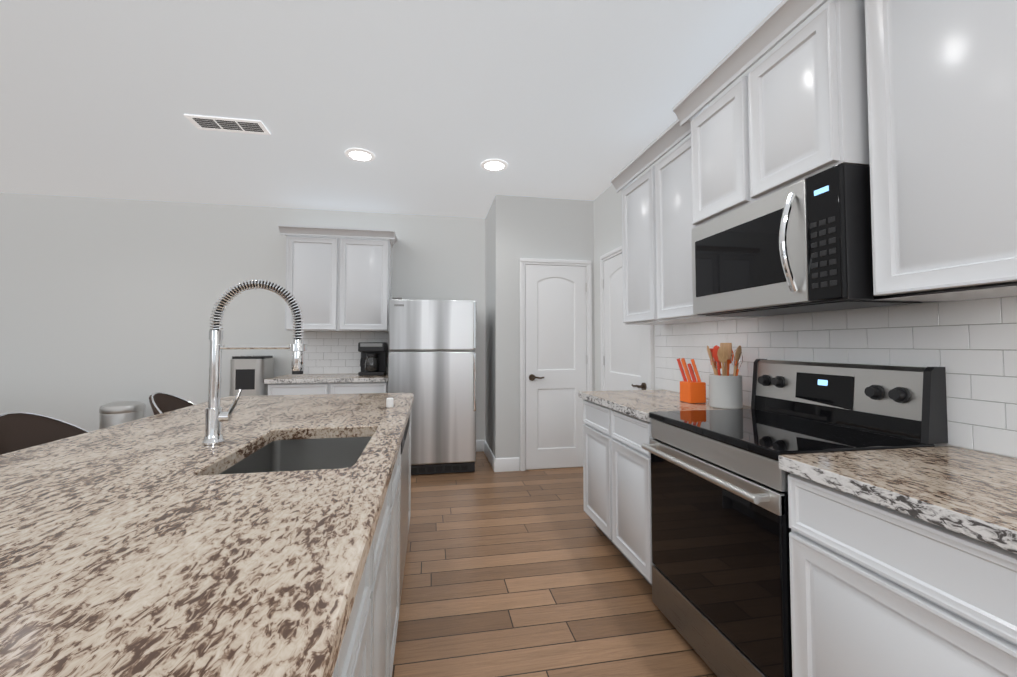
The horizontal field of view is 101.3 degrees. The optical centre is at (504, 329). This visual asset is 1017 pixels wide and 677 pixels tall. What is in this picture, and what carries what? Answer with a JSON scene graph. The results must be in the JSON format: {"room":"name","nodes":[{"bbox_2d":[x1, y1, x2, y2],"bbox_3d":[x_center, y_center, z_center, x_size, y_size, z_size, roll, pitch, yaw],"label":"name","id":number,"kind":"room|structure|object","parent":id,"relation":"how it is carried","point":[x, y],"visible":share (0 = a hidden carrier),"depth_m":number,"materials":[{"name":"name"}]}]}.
{"room":"kitchen","nodes":[
{"label":"kitchen","id":0,"kind":"room"},
{"bbox_2d":[0,193,484,440],"bbox_3d":[-3.186,0.030,4.452,5.990,2.740,0.120,0,-2,-10],"label":"wall","id":1,"kind":"structure","parent":0,"point":[103,301],"depth_m":4.32,"materials":[{"name":"white paint"}]},
{"bbox_2d":[278,225,396,331],"bbox_3d":[-1.751,-0.518,4.467,1.135,1.065,0.384,0,-2,-10],"label":"upper cabinet","id":2,"kind":"object","parent":1,"relation":"attached to","point":[333,284],"visible":0.98,"depth_m":4.34,"materials":[{"name":"white wood"}]},
{"bbox_2d":[294,332,389,373],"bbox_3d":[-1.773,0.253,4.629,1.057,0.462,0.007,0,-2,-10],"label":"backsplash","id":3,"kind":"structure","parent":1,"relation":"attached to","point":[332,353],"depth_m":4.61,"materials":[{"name":"grey tile"}]},
{"bbox_2d":[476,440,483,451],"bbox_3d":[-0.322,1.349,4.846,0.164,0.130,0.015,0,-2,-10],"label":"baseboard","id":4,"kind":"structure","parent":1,"relation":"attached to","point":[479,445],"depth_m":4.85,"materials":[{"name":"white wood"}]},
{"bbox_2d":[0,0,781,218],"bbox_3d":[-1.874,-1.510,0.398,7.140,0.060,8.660,0,-2,-10],"label":"ceiling","id":5,"kind":"structure","parent":0,"point":[431,105],"depth_m":2.50,"materials":[{"name":"grey paint"}]},
{"bbox_2d":[184,114,270,134],"bbox_3d":[-1.870,-1.391,2.834,0.460,0.009,0.180,0,-2,-10],"label":"ceiling vent","id":6,"kind":"object","parent":5,"relation":"in","point":[227,124],"visible":1,"depth_m":2.83,"materials":[{"name":"white metal"}]},
{"bbox_2d":[345,148,374,161],"bbox_3d":[-1.138,-1.372,3.288,0.224,0.015,0.224,0,-2,-10],"label":"recessed light","id":7,"kind":"object","parent":5,"relation":"in","point":[359,154],"visible":1,"depth_m":3.27,"materials":[{"name":"white plastic"}]},
{"bbox_2d":[481,159,507,170],"bbox_3d":[-0.085,-1.366,3.475,0.224,0.015,0.224,0,-2,-10],"label":"recessed light","id":8,"kind":"object","parent":5,"relation":"in","point":[494,165],"visible":1,"depth_m":3.45,"materials":[{"name":"white plastic"}]},
{"bbox_2d":[485,195,594,469],"bbox_3d":[0.399,0.038,4.682,1.150,2.740,0.920,0,-2,-10],"label":"wall","id":9,"kind":"structure","parent":0,"point":[517,228],"depth_m":4.21,"materials":[{"name":"grey paint"}]},
{"bbox_2d":[484,441,495,470],"bbox_3d":[-0.162,1.336,4.459,0.015,0.130,0.794,0,-2,-10],"label":"baseboard","id":10,"kind":"structure","parent":9,"relation":"attached to","point":[490,456],"depth_m":4.40,"materials":[{"name":"white wood"}]},
{"bbox_2d":[494,457,518,471],"bbox_3d":[0.023,1.323,4.095,0.249,0.130,0.015,0,-2,-10],"label":"baseboard","id":11,"kind":"structure","parent":9,"relation":"attached to","point":[506,464],"depth_m":4.09,"materials":[{"name":"white wood"}]},
{"bbox_2d":[520,258,591,470],"bbox_3d":[0.528,0.337,4.187,0.751,2.107,0.075,0,-2,-10],"label":"pantry door","id":12,"kind":"structure","parent":9,"relation":"in","point":[555,340],"depth_m":4.21,"materials":[{"name":"white wood"}]},
{"bbox_2d":[392,451,716,676],"bbox_3d":[-1.874,1.289,0.302,7.140,0.060,8.660,0,-2,-10],"label":"floor","id":13,"kind":"structure","parent":0,"point":[530,573],"depth_m":2.10,"materials":[{"name":"brown wood"}]},
{"bbox_2d":[0,412,88,454],"bbox_3d":[-1.635,0.805,1.551,0.449,0.997,0.423,0,-2,-10],"label":"bar stool","id":14,"kind":"object","parent":13,"relation":"on","point":[20,430],"visible":0.04,"depth_m":1.60,"materials":[{"name":"brown leather"}]},
{"bbox_2d":[99,401,144,428],"bbox_3d":[-3.623,1.033,3.934,0.324,0.700,0.362,0,-2,-10],"label":"trash can","id":15,"kind":"object","parent":13,"relation":"on","point":[115,413],"visible":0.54,"depth_m":3.84,"materials":[{"name":"silver metal"}]},
{"bbox_2d":[149,392,194,414],"bbox_3d":[-1.625,0.828,2.222,0.445,0.997,0.424,0,-2,-10],"label":"bar stool","id":16,"kind":"object","parent":13,"relation":"on","point":[160,402],"visible":0.02,"depth_m":2.23,"materials":[{"name":"brown leather"}]},
{"bbox_2d":[229,355,273,395],"bbox_3d":[-2.581,0.826,4.262,0.315,1.135,0.352,0,-2,-10],"label":"water dispenser","id":17,"kind":"object","parent":13,"relation":"on","point":[249,374],"visible":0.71,"depth_m":4.11,"materials":[{"name":"silver metal"}]},
{"bbox_2d":[268,382,387,394],"bbox_3d":[-1.739,0.956,4.294,1.096,0.877,0.630,0,-2,-10],"label":"base cabinet","id":18,"kind":"object","parent":13,"relation":"on","point":[324,388],"visible":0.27,"depth_m":4.00,"materials":[{"name":"white wood"}]},
{"bbox_2d":[264,373,387,383],"bbox_3d":[-1.746,0.496,4.296,1.117,0.042,0.642,0,-2,-10],"label":"countertop","id":19,"kind":"structure","parent":18,"relation":"on","point":[316,378],"depth_m":4.04,"materials":[{"name":"stone"}]},
{"bbox_2d":[358,342,386,375],"bbox_3d":[-1.407,0.307,4.460,0.268,0.345,0.267,0,-2,-10],"label":"coffee maker","id":20,"kind":"object","parent":19,"relation":"on","point":[373,360],"visible":1,"depth_m":4.35,"materials":[{"name":"black plastic"}]},
{"bbox_2d":[332,611,351,676],"bbox_3d":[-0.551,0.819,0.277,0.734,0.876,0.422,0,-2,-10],"label":"base cabinet","id":21,"kind":"object","parent":13,"relation":"on","point":[341,667],"depth_m":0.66,"materials":[{"name":"grey wood"}]},
{"bbox_2d":[348,516,379,676],"bbox_3d":[-0.616,0.833,0.675,0.722,0.876,0.384,0,-2,-10],"label":"base cabinet","id":22,"kind":"object","parent":13,"relation":"on","point":[367,648],"depth_m":0.88,"materials":[{"name":"grey wood"}]},
{"bbox_2d":[380,411,410,562],"bbox_3d":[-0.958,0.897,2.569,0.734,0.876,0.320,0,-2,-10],"label":"base cabinet","id":23,"kind":"object","parent":13,"relation":"on","point":[390,511],"depth_m":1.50,"materials":[{"name":"grey wood"}]},
{"bbox_2d":[0,393,413,676],"bbox_3d":[-0.933,0.395,1.359,1.150,0.042,2.790,0,-2,-10],"label":"countertop","id":24,"kind":"structure","parent":23,"relation":"on","point":[158,545],"depth_m":0.69,"materials":[{"name":"stone"}]},
{"bbox_2d":[202,279,306,444],"bbox_3d":[-0.838,0.102,1.411,0.316,0.546,0.062,0,-2,-10],"label":"faucet","id":25,"kind":"object","parent":24,"relation":"on","point":[216,416],"visible":1,"depth_m":1.39,"materials":[{"name":"silver metal"}]},
{"bbox_2d":[220,437,370,473],"bbox_3d":[-0.646,0.568,1.351,0.445,0.300,0.635,0,-2,-10],"label":"sink","id":26,"kind":"object","parent":24,"relation":"in","point":[304,454],"visible":0.04,"depth_m":1.63,"materials":[{"name":"silver metal"}]},
{"bbox_2d":[386,398,393,407],"bbox_3d":[-0.593,0.377,2.157,0.036,0.048,0.036,0,-2,-10],"label":"cup","id":27,"kind":"object","parent":24,"relation":"on","point":[389,402],"visible":1,"depth_m":2.14,"materials":[{"name":"white ceramic"}]},
{"bbox_2d":[399,415,409,608],"bbox_3d":[-0.811,0.883,2.080,0.628,0.873,0.686,0,-2,-10],"label":"dishwasher","id":28,"kind":"object","parent":13,"relation":"on","point":[404,480],"visible":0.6,"depth_m":2.02,"materials":[{"name":"silver metal"}]},
{"bbox_2d":[388,297,475,474],"bbox_3d":[-0.750,0.545,4.351,0.831,1.680,0.814,0,-2,-10],"label":"refrigerator","id":29,"kind":"object","parent":13,"relation":"on","point":[432,356],"visible":0.94,"depth_m":3.99,"materials":[{"name":"silver metal"}]},
{"bbox_2d":[583,400,606,536],"bbox_3d":[0.885,0.902,2.699,0.630,0.876,0.454,0,-2,-10],"label":"base cabinet","id":30,"kind":"object","parent":13,"relation":"on","point":[594,415],"depth_m":2.65,"materials":[{"name":"white wood"}]},
{"bbox_2d":[579,390,1016,553],"bbox_3d":[1.201,0.379,0.870,0.642,0.042,4.242,0,-2,-10],"label":"countertop","id":31,"kind":"structure","parent":30,"relation":"on","point":[968,493],"depth_m":1.04,"materials":[{"name":"stone"}]},
{"bbox_2d":[677,358,705,402],"bbox_3d":[1.050,0.283,2.350,0.119,0.247,0.100,0,-2,-10],"label":"knife block","id":32,"kind":"object","parent":31,"relation":"on","point":[693,391],"visible":1,"depth_m":2.33,"materials":[{"name":"orange plastic"}]},
{"bbox_2d":[707,343,742,408],"bbox_3d":[1.146,0.234,2.175,0.165,0.333,0.180,0,-2,-10],"label":"utensil crock","id":33,"kind":"object","parent":31,"relation":"on","point":[725,390],"visible":1,"depth_m":2.12,"materials":[{"name":"grey ceramic"}]},
{"bbox_2d":[607,407,654,585],"bbox_3d":[0.965,0.887,2.253,0.630,0.876,0.454,0,-2,-10],"label":"base cabinet","id":34,"kind":"object","parent":13,"relation":"on","point":[629,526],"depth_m":2.20,"materials":[{"name":"white wood"}]},
{"bbox_2d":[641,359,947,676],"bbox_3d":[1.034,0.708,1.653,0.690,1.153,0.754,0,-2,-10],"label":"range","id":35,"kind":"object","parent":13,"relation":"on","point":[721,595],"visible":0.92,"depth_m":1.51,"materials":[{"name":"black glass"}]},
{"bbox_2d":[788,473,1016,676],"bbox_3d":[1.185,0.844,1.009,0.630,0.876,0.545,0,-2,-10],"label":"base cabinet","id":36,"kind":"object","parent":13,"relation":"on","point":[877,590],"depth_m":0.96,"materials":[{"name":"white wood"}]},
{"bbox_2d":[593,0,1016,458],"bbox_3d":[1.663,-0.105,0.511,0.120,2.740,7.740,0,-2,-10],"label":"wall","id":37,"kind":"structure","parent":0,"point":[607,213],"depth_m":3.98,"materials":[{"name":"white paint"}]},
{"bbox_2d":[600,246,653,390],"bbox_3d":[1.011,0.317,3.602,0.075,2.107,0.936,0,-2,-10],"label":"door","id":38,"kind":"structure","parent":37,"relation":"in","point":[627,357],"depth_m":3.71,"materials":[{"name":"white wood"}]},
{"bbox_2d":[618,164,670,324],"bbox_3d":[1.032,-0.525,2.779,0.330,0.965,0.445,0,-2,-10],"label":"upper cabinet","id":39,"kind":"object","parent":37,"relation":"attached to","point":[636,192],"depth_m":2.76,"materials":[{"name":"white wood"}]},
{"bbox_2d":[650,100,756,323],"bbox_3d":[1.109,-0.590,2.343,0.330,1.065,0.445,0,-2,-10],"label":"upper cabinet","id":40,"kind":"object","parent":37,"relation":"attached to","point":[671,280],"depth_m":2.36,"materials":[{"name":"white wood"}]},
{"bbox_2d":[682,72,741,231],"bbox_3d":[1.148,-0.779,1.916,0.405,0.538,0.378,0,-2,-10],"label":"upper cabinet","id":41,"kind":"object","parent":37,"relation":"attached to","point":[714,145],"depth_m":1.89,"materials":[{"name":"white wood"}]},
{"bbox_2d":[738,0,857,206],"bbox_3d":[1.214,-0.791,1.544,0.405,0.538,0.379,0,-2,-10],"label":"upper cabinet","id":42,"kind":"object","parent":37,"relation":"attached to","point":[798,107],"depth_m":1.45,"materials":[{"name":"white wood"}]},
{"bbox_2d":[692,164,941,316],"bbox_3d":[1.151,-0.295,1.708,0.464,0.434,0.754,0,-2,-10],"label":"microwave","id":43,"kind":"object","parent":42,"relation":"attached to","point":[804,246],"visible":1,"depth_m":1.47,"materials":[{"name":"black metal"}]},
{"bbox_2d":[655,297,1016,457],"bbox_3d":[1.511,0.129,0.986,0.007,0.462,4.345,0,-2,-10],"label":"backsplash","id":44,"kind":"structure","parent":37,"relation":"attached to","point":[970,346],"depth_m":1.47,"materials":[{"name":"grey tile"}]},
{"bbox_2d":[854,0,1016,301],"bbox_3d":[1.333,-0.633,1.085,0.330,1.065,0.515,0,-2,-10],"label":"upper cabinet","id":45,"kind":"object","parent":37,"relation":"attached to","point":[912,104],"depth_m":1.12,"materials":[{"name":"white wood"}]}
]}

